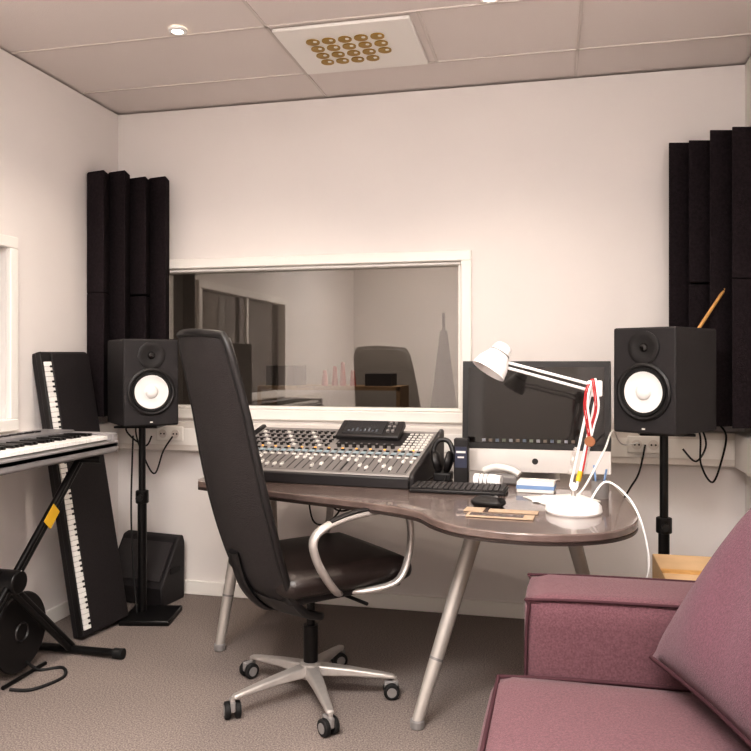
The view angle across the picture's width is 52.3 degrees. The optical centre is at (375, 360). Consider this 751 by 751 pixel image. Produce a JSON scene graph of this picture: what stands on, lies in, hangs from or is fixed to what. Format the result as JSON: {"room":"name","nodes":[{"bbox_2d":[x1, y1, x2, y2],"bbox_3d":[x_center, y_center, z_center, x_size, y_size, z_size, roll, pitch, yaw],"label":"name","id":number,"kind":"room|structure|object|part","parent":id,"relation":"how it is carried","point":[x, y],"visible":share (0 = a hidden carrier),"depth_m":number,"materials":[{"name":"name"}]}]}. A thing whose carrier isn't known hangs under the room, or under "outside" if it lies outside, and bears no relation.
{"room":"studio","nodes":[
{"label":"studio","id":0,"kind":"room"},
{"bbox_2d":[0,48,117,610],"bbox_3d":[-1.962,-0.050,1.703,0.120,2.500,4.835,0,0,13],"label":"wall","id":1,"kind":"structure","parent":0,"point":[52,135],"depth_m":3.44,"materials":[{"name":"paint"}]},
{"bbox_2d":[0,234,18,432],"bbox_3d":[-1.722,-0.115,2.440,0.037,0.820,1.680,0,0,13],"label":"frame","id":2,"kind":"object","parent":1,"relation":"attached to","point":[11,423],"visible":1,"depth_m":3.21,"materials":[{"name":"white wood"}]},
{"bbox_2d":[45,600,69,622],"bbox_3d":[-1.896,1.165,1.687,0.016,0.070,4.795,0,0,13],"label":"baseboard","id":3,"kind":"structure","parent":1,"relation":"attached to","point":[60,611],"depth_m":3.54,"materials":[{"name":"white"}]},
{"bbox_2d":[99,421,118,449],"bbox_3d":[-1.721,0.385,2.347,0.060,0.150,3.300,0,0,13],"label":"cable trunking","id":4,"kind":"object","parent":1,"relation":"attached to","point":[106,426],"visible":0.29,"depth_m":3.86,"materials":[{"name":"white plastic"}]},
{"bbox_2d":[125,428,172,612],"bbox_3d":[-1.154,0.692,3.715,0.207,0.948,0.328,0,0,13],"label":"cable","id":5,"kind":"object","parent":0,"point":[127,432],"depth_m":3.59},
{"bbox_2d":[0,594,524,750],"bbox_3d":[-0.413,1.250,1.345,3.360,0.100,5.135,0,0,13],"label":"floor","id":6,"kind":"structure","parent":0,"point":[170,689],"depth_m":2.82,"materials":[{"name":"grey carpet"}]},
{"bbox_2d":[0,591,67,691],"bbox_3d":[-1.327,1.042,2.903,0.304,0.323,0.300,0,0,13],"label":"cable reel","id":7,"kind":"object","parent":6,"relation":"on","point":[21,636],"visible":0.81,"depth_m":2.89,"materials":[{"name":"black plastic"}]},
{"bbox_3d":[-1.331,1.192,2.904,0.016,0.015,0.240,0,0,13],"label":"frame","id":8,"kind":"part","parent":7,"relation":"part of","materials":[{"name":"black metal"}]},
{"bbox_2d":[0,456,125,658],"bbox_3d":[-1.317,0.792,2.741,0.440,0.813,0.833,0,0,13],"label":"keyboard stand","id":9,"kind":"object","parent":6,"relation":"on","point":[13,582],"visible":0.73,"depth_m":2.94,"materials":[{"name":"black metal"}]},
{"bbox_2d":[0,429,117,475],"bbox_3d":[-1.403,0.333,2.592,0.360,0.094,1.340,0,0,13],"label":"piano","id":10,"kind":"object","parent":9,"relation":"on","point":[26,450],"visible":1,"depth_m":2.89,"materials":[{"name":"silver metal"}]},
{"bbox_3d":[-1.500,0.318,2.615,0.150,0.055,1.340,0,0,13],"label":"control panel","id":11,"kind":"part","parent":10,"relation":"part of","materials":[{"name":"grey plastic"}]},
{"bbox_2d":[32,352,127,637],"bbox_3d":[-1.329,0.577,3.449,0.300,1.238,0.289,0,0,23],"label":"keyboard","id":12,"kind":"object","parent":6,"relation":"on","point":[96,596],"visible":0.84,"depth_m":3.40,"materials":[{"name":"black plastic"}]},
{"bbox_2d":[114,425,181,625],"bbox_3d":[-1.067,0.750,3.585,0.270,0.901,0.250,0,0,1],"label":"speaker stand","id":13,"kind":"object","parent":6,"relation":"on","point":[147,615],"visible":0.87,"depth_m":3.59,"materials":[{"name":"black metal"}]},
{"bbox_3d":[-1.102,0.640,3.573,0.028,0.028,0.035,0,0,1],"label":"knob","id":14,"kind":"part","parent":13,"relation":"part of","materials":[{"name":"black rubber"}]},
{"bbox_3d":[-1.101,0.304,3.610,0.200,0.010,0.200,0,0,1],"label":"plate","id":15,"kind":"part","parent":13,"relation":"part of","materials":[{"name":"black metal"}]},
{"bbox_2d":[108,339,177,426],"bbox_3d":[-1.098,0.098,3.605,0.250,0.395,0.351,0,0,-31],"label":"monitor speaker","id":16,"kind":"object","parent":13,"relation":"on","point":[142,373],"visible":1,"depth_m":3.47},
{"bbox_3d":[-1.014,0.140,3.465,0.216,0.216,0.010,0,0,-31],"label":"woofer frame","id":17,"kind":"part","parent":16,"relation":"part of","materials":[{"name":"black plastic"}]},
{"bbox_3d":[-1.047,1.188,3.574,0.230,0.024,0.230,0,0,1],"label":"plate","id":18,"kind":"part","parent":13,"relation":"part of","materials":[{"name":"black metal"}]},
{"bbox_2d":[118,530,183,604],"bbox_3d":[-1.160,1.041,3.862,0.346,0.318,0.195,0,0,21],"label":"stage monitor","id":19,"kind":"object","parent":6,"relation":"on","point":[165,552],"visible":0.8,"depth_m":3.81,"materials":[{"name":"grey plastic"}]},
{"bbox_2d":[119,538,172,581],"bbox_3d":[-1.174,0.995,3.833,0.300,0.171,0.112,0,0,21],"label":"grille","id":20,"kind":"object","parent":19,"relation":"attached to","point":[159,550],"depth_m":3.82,"materials":[{"name":"grey"}]},
{"bbox_3d":[-0.998,1.040,3.813,0.008,0.030,0.080,0,0,21],"label":"handle","id":21,"kind":"part","parent":19,"relation":"part of","materials":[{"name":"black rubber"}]},
{"bbox_2d":[176,328,413,737],"bbox_3d":[-0.308,0.548,2.685,0.754,1.304,0.618,0,0,-33],"label":"office chair","id":22,"kind":"object","parent":6,"relation":"on","point":[284,575],"visible":0.93,"depth_m":2.50,"materials":[{"name":"leather"}]},
{"bbox_3d":[-0.443,0.382,2.595,0.429,0.972,0.516,0,0,-33],"label":"frame","id":23,"kind":"part","parent":22,"relation":"part of","materials":[{"name":"black plastic"}]},
{"bbox_3d":[-0.365,1.105,2.644,0.281,0.053,0.057,0,0,-33],"label":"arm","id":24,"kind":"part","parent":22,"relation":"part of","materials":[{"name":"metal"}]},
{"bbox_3d":[-0.359,1.105,2.828,0.280,0.053,0.057,0,0,37],"label":"arm","id":25,"kind":"part","parent":22,"relation":"part of","materials":[{"name":"metal"}]},
{"bbox_3d":[-0.185,1.105,2.579,0.057,0.053,0.280,0,0,-17],"label":"arm","id":26,"kind":"part","parent":22,"relation":"part of","materials":[{"name":"metal"}]},
{"bbox_2d":[229,532,411,599],"bbox_3d":[-0.206,0.725,2.748,0.514,0.109,0.524,0,0,-33],"label":"seat cushion","id":27,"kind":"object","parent":22,"relation":"on","point":[356,566],"depth_m":2.57,"materials":[{"name":"black leather"}]},
{"bbox_3d":[-0.179,1.105,2.883,0.057,0.053,0.280,0,0,19],"label":"arm","id":28,"kind":"part","parent":22,"relation":"part of","materials":[{"name":"metal"}]},
{"bbox_3d":[-0.095,0.812,2.642,0.012,0.017,0.203,0,0,-42],"label":"tilt lever","id":29,"kind":"part","parent":22,"relation":"part of","materials":[{"name":"black plastic"}]},
{"bbox_3d":[-0.071,1.105,2.729,0.280,0.053,0.057,0,0,1],"label":"arm","id":30,"kind":"part","parent":22,"relation":"part of","materials":[{"name":"metal"}]},
{"bbox_2d":[198,465,637,730],"bbox_3d":[0.091,0.834,2.875,1.625,0.732,1.417,0,0,13],"label":"desk","id":31,"kind":"object","parent":6,"relation":"on","point":[443,513],"visible":0.53,"depth_m":2.53,"materials":[{"name":"laminate"}]},
{"bbox_3d":[-0.589,0.839,3.228,0.061,0.690,0.190,0,0,40],"label":"leg","id":32,"kind":"part","parent":31,"relation":"part of","materials":[{"name":"silver metal"}]},
{"bbox_3d":[-0.484,0.839,3.606,0.061,0.693,0.230,0,0,4],"label":"leg","id":33,"kind":"part","parent":31,"relation":"part of","materials":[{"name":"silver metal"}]},
{"bbox_2d":[309,505,348,525],"bbox_3d":[-0.014,0.636,3.331,0.909,0.258,0.235,0,0,32],"label":"cable bundle","id":34,"kind":"object","parent":31,"relation":"attached to","point":[339,510],"visible":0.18,"depth_m":3.50,"materials":[{"name":"black rubber"}]},
{"bbox_2d":[255,420,443,488],"bbox_3d":[-0.189,0.363,3.148,0.850,0.209,0.517,0,0,17],"label":"mixing console","id":35,"kind":"object","parent":31,"relation":"on","point":[359,453],"visible":0.91,"depth_m":3.06,"materials":[{"name":"black"}]},
{"bbox_2d":[431,437,453,481],"bbox_3d":[0.266,0.384,2.931,0.094,0.167,0.222,0,0,0],"label":"headphones","id":36,"kind":"object","parent":31,"relation":"on","point":[443,475],"visible":0.83,"depth_m":2.96,"materials":[{"name":"black plastic"}]},
{"bbox_2d":[432,451,442,471],"bbox_3d":[0.241,0.394,2.992,0.040,0.085,0.084,0,0,13],"label":"ear cup","id":37,"kind":"object","parent":36,"relation":"on","point":[436,457],"depth_m":2.96,"materials":[{"name":"black leather"}]},
{"bbox_2d":[443,451,453,471],"bbox_3d":[0.284,0.392,2.982,0.040,0.085,0.084,0,0,13],"label":"ear cup","id":38,"kind":"object","parent":36,"relation":"on","point":[449,458],"depth_m":2.95,"materials":[{"name":"black leather"}]},
{"bbox_3d":[0.259,0.838,2.601,0.346,0.700,0.061,0,0,-35],"label":"leg","id":39,"kind":"part","parent":31,"relation":"part of","materials":[{"name":"silver metal"}]},
{"bbox_2d":[409,480,508,496],"bbox_3d":[0.300,0.456,2.743,0.340,0.025,0.130,0,0,15],"label":"keyboard","id":40,"kind":"object","parent":31,"relation":"on","point":[439,487],"visible":1,"depth_m":2.71,"materials":[{"name":"black plastic"}]},
{"bbox_2d":[454,438,468,482],"bbox_3d":[0.332,0.383,2.949,0.055,0.170,0.054,0,0,13],"label":"box","id":41,"kind":"object","parent":31,"relation":"on","point":[461,445],"visible":0.87,"depth_m":2.93,"materials":[{"name":"black plastic"}]},
{"bbox_2d":[456,451,465,457],"bbox_3d":[0.326,0.357,2.924,0.036,0.027,0.002,0,0,13],"label":"print","id":42,"kind":"object","parent":41,"relation":"attached to","point":[459,454],"depth_m":2.92,"materials":[{"name":"white paper"}]},
{"bbox_2d":[473,473,502,484],"bbox_3d":[0.416,0.442,2.829,0.100,0.050,0.050,0,0,25],"label":"tube","id":43,"kind":"object","parent":31,"relation":"on","point":[478,477],"visible":0.67,"depth_m":2.81,"materials":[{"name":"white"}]},
{"bbox_2d":[471,495,505,508],"bbox_3d":[0.363,0.453,2.461,0.110,0.044,0.070,0,0,33],"label":"computer mouse","id":44,"kind":"object","parent":31,"relation":"on","point":[486,501],"visible":0.96,"depth_m":2.44,"materials":[{"name":"black plastic"}]},
{"bbox_2d":[464,507,538,520],"bbox_3d":[0.378,0.464,2.335,0.225,0.005,0.140,0,0,17],"label":"notepad","id":45,"kind":"object","parent":31,"relation":"on","point":[475,511],"visible":1,"depth_m":2.32,"materials":[{"name":"paper"}]},
{"bbox_2d":[482,464,521,484],"bbox_3d":[0.483,0.431,2.926,0.150,0.075,0.089,0,0,13],"label":"receiver","id":46,"kind":"object","parent":31,"relation":"on","point":[509,479],"depth_m":2.89,"materials":[{"name":"white plastic"}]},
{"bbox_2d":[516,478,555,493],"bbox_3d":[0.576,0.448,2.741,0.132,0.040,0.077,0,0,19],"label":"tissue box","id":47,"kind":"object","parent":31,"relation":"on","point":[542,486],"visible":1,"depth_m":2.71,"materials":[{"name":"white paper"}]},
{"bbox_2d":[462,361,611,480],"bbox_3d":[0.646,0.234,3.088,0.575,0.467,0.192,0,0,13],"label":"desktop computer","id":48,"kind":"object","parent":31,"relation":"on","point":[529,424],"visible":0.9,"depth_m":3.01,"materials":[{"name":"metal"}]},
{"bbox_2d":[473,342,649,577],"bbox_3d":[0.721,0.356,2.812,0.607,0.829,1.278,0,0,13],"label":"desk lamp","id":49,"kind":"object","parent":31,"relation":"on","point":[494,362],"depth_m":2.33,"materials":[{"name":"white metal"}]},
{"bbox_2d":[523,493,600,504],"bbox_3d":[0.622,0.463,2.572,0.228,0.008,0.173,0,0,-16],"label":"paper sheet","id":50,"kind":"object","parent":31,"relation":"on","point":[542,499],"visible":0.53,"depth_m":2.57,"materials":[{"name":"white paper"}]},
{"bbox_3d":[0.799,0.838,2.918,0.312,0.698,0.061,0,0,-34],"label":"leg","id":51,"kind":"part","parent":31,"relation":"part of","materials":[{"name":"silver metal"}]},
{"bbox_2d":[591,465,608,498],"bbox_3d":[0.768,0.413,2.614,0.060,0.110,0.060,0,0,13],"label":"pen cup","id":52,"kind":"object","parent":31,"relation":"on","point":[603,492],"visible":0.87,"depth_m":2.59,"materials":[{"name":"grey plastic"}]},
{"bbox_2d":[477,573,750,750],"bbox_3d":[0.624,0.785,1.241,0.959,0.830,1.512,0,0,13],"label":"sofa","id":53,"kind":"object","parent":6,"relation":"on","point":[590,681],"visible":0.89,"depth_m":1.76,"materials":[{"name":"fabric"}]},
{"bbox_3d":[0.807,0.852,1.851,0.877,0.588,0.242,0,0,13],"label":"arm","id":54,"kind":"part","parent":53,"relation":"part of","materials":[{"name":"fabric"}]},
{"bbox_2d":[477,677,750,750],"bbox_3d":[0.518,0.822,1.266,0.741,0.201,1.051,0,0,13],"label":"seat cushion","id":55,"kind":"object","parent":53,"relation":"on","point":[522,713],"depth_m":1.57,"materials":[{"name":"fabric"}]},
{"bbox_2d":[649,508,750,747],"bbox_3d":[0.786,0.468,1.432,0.463,0.410,0.668,0,0,13],"label":"sofa cushion","id":56,"kind":"object","parent":53,"relation":"on","point":[705,646],"depth_m":1.48,"materials":[{"name":"fabric"}]},
{"bbox_2d":[638,433,695,554],"bbox_3d":[1.125,0.737,2.983,0.260,0.926,0.260,0,0,13],"label":"speaker stand","id":57,"kind":"object","parent":6,"relation":"on","point":[663,522],"visible":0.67,"depth_m":2.97,"materials":[{"name":"black metal"}]},
{"bbox_2d":[614,326,715,435],"bbox_3d":[1.111,0.072,2.940,0.351,0.395,0.250,0,0,-42],"label":"monitor speaker","id":58,"kind":"object","parent":57,"relation":"on","point":[665,377],"visible":1,"depth_m":2.83},
{"bbox_3d":[0.990,0.115,2.831,0.010,0.216,0.216,0,0,-42],"label":"woofer frame","id":59,"kind":"part","parent":58,"relation":"part of","materials":[{"name":"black plastic"}]},
{"bbox_3d":[1.117,0.640,2.947,0.028,0.028,0.035,0,0,13],"label":"knob","id":60,"kind":"part","parent":57,"relation":"part of","materials":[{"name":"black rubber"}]},
{"bbox_3d":[1.125,0.279,2.983,0.200,0.010,0.200,0,0,13],"label":"plate","id":61,"kind":"part","parent":57,"relation":"part of","materials":[{"name":"black metal"}]},
{"bbox_2d":[652,554,710,580],"bbox_3d":[1.186,0.954,2.538,0.450,0.492,0.480,0,0,13],"label":"cardboard box","id":62,"kind":"object","parent":6,"relation":"on","point":[664,566],"visible":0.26,"depth_m":2.67,"materials":[{"name":"brown cardboard"}]},
{"bbox_2d":[173,267,457,407],"bbox_3d":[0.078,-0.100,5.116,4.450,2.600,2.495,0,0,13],"label":"window glass","id":63,"kind":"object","parent":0,"point":[368,320],"depth_m":6.40,"materials":[{"name":"clear glass"}]},
{"bbox_2d":[0,0,750,114],"bbox_3d":[-0.413,-1.360,1.345,3.360,0.100,5.135,0,0,13],"label":"ceiling","id":64,"kind":"structure","parent":0,"point":[536,25],"depth_m":3.17,"materials":[{"name":"tile"}]},
{"bbox_2d":[168,25,186,35],"bbox_3d":[-0.781,-1.303,3.018,0.072,0.010,0.072,0,0,13],"label":"recessed light","id":65,"kind":"object","parent":64,"relation":"in","point":[175,30],"visible":1,"depth_m":3.01,"materials":[{"name":"white ceramic"}]},
{"bbox_2d":[272,15,427,74],"bbox_3d":[-0.089,-1.297,3.171,0.550,0.020,0.460,0,0,13],"label":"ceiling air vent","id":66,"kind":"object","parent":64,"relation":"attached to","point":[385,42],"depth_m":3.13,"materials":[{"name":"white metal"}]},
{"bbox_2d":[11,0,750,97],"bbox_3d":[-0.413,-1.308,1.345,3.060,0.006,4.835,0,0,13],"label":"grid","id":67,"kind":"object","parent":64,"relation":"attached to","point":[267,27],"visible":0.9,"depth_m":3.12,"materials":[{"name":"grey metal"}]},
{"bbox_2d":[480,0,497,2],"bbox_3d":[0.410,-1.303,2.743,0.072,0.010,0.072,0,0,13],"label":"recessed light","id":68,"kind":"object","parent":64,"relation":"in","point":[483,1],"visible":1,"depth_m":2.76,"materials":[{"name":"white ceramic"}]},
{"bbox_2d":[118,65,744,602],"bbox_3d":[0.144,-0.050,3.759,3.340,2.500,0.120,0,0,13],"label":"wall","id":69,"kind":"structure","parent":0,"point":[557,191],"depth_m":3.61,"materials":[{"name":"paint"}]},
{"bbox_2d":[87,170,168,416],"bbox_3d":[-1.234,-0.334,3.850,0.338,1.207,0.328,0,0,13],"label":"panel","id":70,"kind":"object","parent":69,"relation":"attached to","point":[128,218],"visible":0.73,"depth_m":3.79,"materials":[{"name":"black fabric"}]},
{"bbox_2d":[169,261,460,411],"bbox_3d":[-0.341,-0.115,3.856,1.558,0.718,0.090,0,0,13],"label":"frame","id":71,"kind":"object","parent":69,"relation":"attached to","point":[425,264],"visible":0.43,"depth_m":3.79,"materials":[{"name":"white"}]},
{"bbox_2d":[169,250,471,422],"bbox_3d":[-0.354,-0.115,3.800,1.660,0.820,0.024,0,0,13],"label":"frame","id":72,"kind":"object","parent":69,"relation":"attached to","point":[465,256],"visible":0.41,"depth_m":3.71,"materials":[{"name":"white"}]},
{"bbox_2d":[184,580,524,618],"bbox_3d":[0.129,1.165,3.693,3.060,0.070,0.016,0,0,13],"label":"baseboard","id":73,"kind":"structure","parent":69,"relation":"attached to","point":[375,600],"depth_m":3.68,"materials":[{"name":"white"}]},
{"bbox_2d":[119,421,747,466],"bbox_3d":[0.123,0.385,3.669,3.060,0.150,0.064,0,0,13],"label":"cable trunking","id":74,"kind":"object","parent":69,"relation":"attached to","point":[710,435],"depth_m":3.41,"materials":[{"name":"white plastic"}]},
{"bbox_2d":[156,426,182,440],"bbox_3d":[-1.050,0.370,3.899,0.150,0.075,0.019,0,0,13],"label":"wall socket","id":75,"kind":"object","parent":74,"relation":"attached to","point":[164,433],"visible":0.95,"depth_m":3.90,"materials":[{"name":"white plastic"}]},
{"bbox_2d":[159,429,166,437],"bbox_3d":[-1.085,0.370,3.904,0.044,0.044,0.007,0,0,13],"label":"wall socket","id":76,"kind":"object","parent":75,"relation":"on","point":[162,432],"depth_m":3.90,"materials":[{"name":"white plastic"}]},
{"bbox_2d":[171,429,178,437],"bbox_3d":[-1.016,0.370,3.888,0.044,0.044,0.007,0,0,13],"label":"wall socket","id":77,"kind":"object","parent":75,"relation":"on","point":[174,432],"depth_m":3.89,"materials":[{"name":"white plastic"}]},
{"bbox_3d":[0.117,0.385,3.640,3.060,0.085,0.004,0,0,13],"label":"cover lip","id":78,"kind":"part","parent":74,"relation":"part of","materials":[{"name":"white plastic"}]},
{"bbox_2d":[627,436,659,453],"bbox_3d":[1.191,0.370,3.381,0.150,0.075,0.019,0,0,13],"label":"wall socket","id":79,"kind":"object","parent":74,"relation":"attached to","point":[652,443],"visible":0.82,"depth_m":3.38,"materials":[{"name":"white plastic"}]},
{"bbox_2d":[624,426,726,497],"bbox_3d":[1.201,0.450,3.243,0.586,0.507,0.267,0,0,13],"label":"cable","id":80,"kind":"object","parent":74,"relation":"attached to","point":[723,429],"visible":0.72,"depth_m":3.28,"materials":[{"name":"black rubber"}]},
{"bbox_2d":[669,127,750,427],"bbox_3d":[1.425,-0.341,3.236,0.334,1.222,0.327,0,0,13],"label":"panel","id":81,"kind":"object","parent":69,"relation":"attached to","point":[710,180],"visible":0.8,"depth_m":3.15,"materials":[{"name":"black fabric"}]},
{"bbox_2d":[697,288,724,327],"bbox_3d":[1.371,-0.215,3.123,0.165,0.180,0.016,0,0,-28],"label":"wooden stick","id":82,"kind":"object","parent":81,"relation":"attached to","point":[720,295],"visible":0.98,"depth_m":3.12,"materials":[{"name":"brown wood"}]},
{"bbox_2d":[632,440,641,449],"bbox_3d":[1.156,0.370,3.386,0.044,0.044,0.007,0,0,13],"label":"socket","id":83,"kind":"object","parent":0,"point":[636,446],"depth_m":3.38,"materials":[{"name":"white plastic"}]},
{"bbox_2d":[648,440,658,449],"bbox_3d":[1.225,0.370,3.370,0.044,0.044,0.007,0,0,13],"label":"socket","id":84,"kind":"object","parent":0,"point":[652,444],"depth_m":3.37,"materials":[{"name":"white plastic"}]},
{"bbox_2d":[745,56,750,513],"bbox_3d":[1.136,-0.050,0.987,0.120,2.500,4.835,0,0,13],"label":"wall","id":85,"kind":"structure","parent":0,"point":[748,64],"depth_m":3.30,"materials":[{"name":"paint"}]},
{"bbox_2d":[735,433,750,476],"bbox_3d":[1.202,0.385,1.673,0.060,0.150,3.300,0,0,13],"label":"cable trunking","id":86,"kind":"object","parent":85,"relation":"attached to","point":[742,440],"visible":1,"depth_m":3.15,"materials":[{"name":"white plastic"}]},
{"bbox_3d":[0.048,1.250,5.097,4.400,0.100,2.445,0,0,13],"label":"floor","id":87,"kind":"structure","parent":0,"visible":0},
{"bbox_2d":[257,362,408,406],"bbox_3d":[-0.319,0.590,5.821,1.100,1.160,0.340,0,0,13],"label":"desk","id":88,"kind":"object","parent":87,"relation":"on","point":[278,377],"visible":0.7,"depth_m":5.74,"materials":[{"name":"brown wood"}]},
{"bbox_2d":[430,313,456,407],"bbox_3d":[0.515,0.450,4.807,0.358,1.500,0.169,0,0,-19],"label":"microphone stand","id":89,"kind":"object","parent":87,"relation":"on","point":[443,393],"visible":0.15,"depth_m":4.73,"materials":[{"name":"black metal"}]}
]}

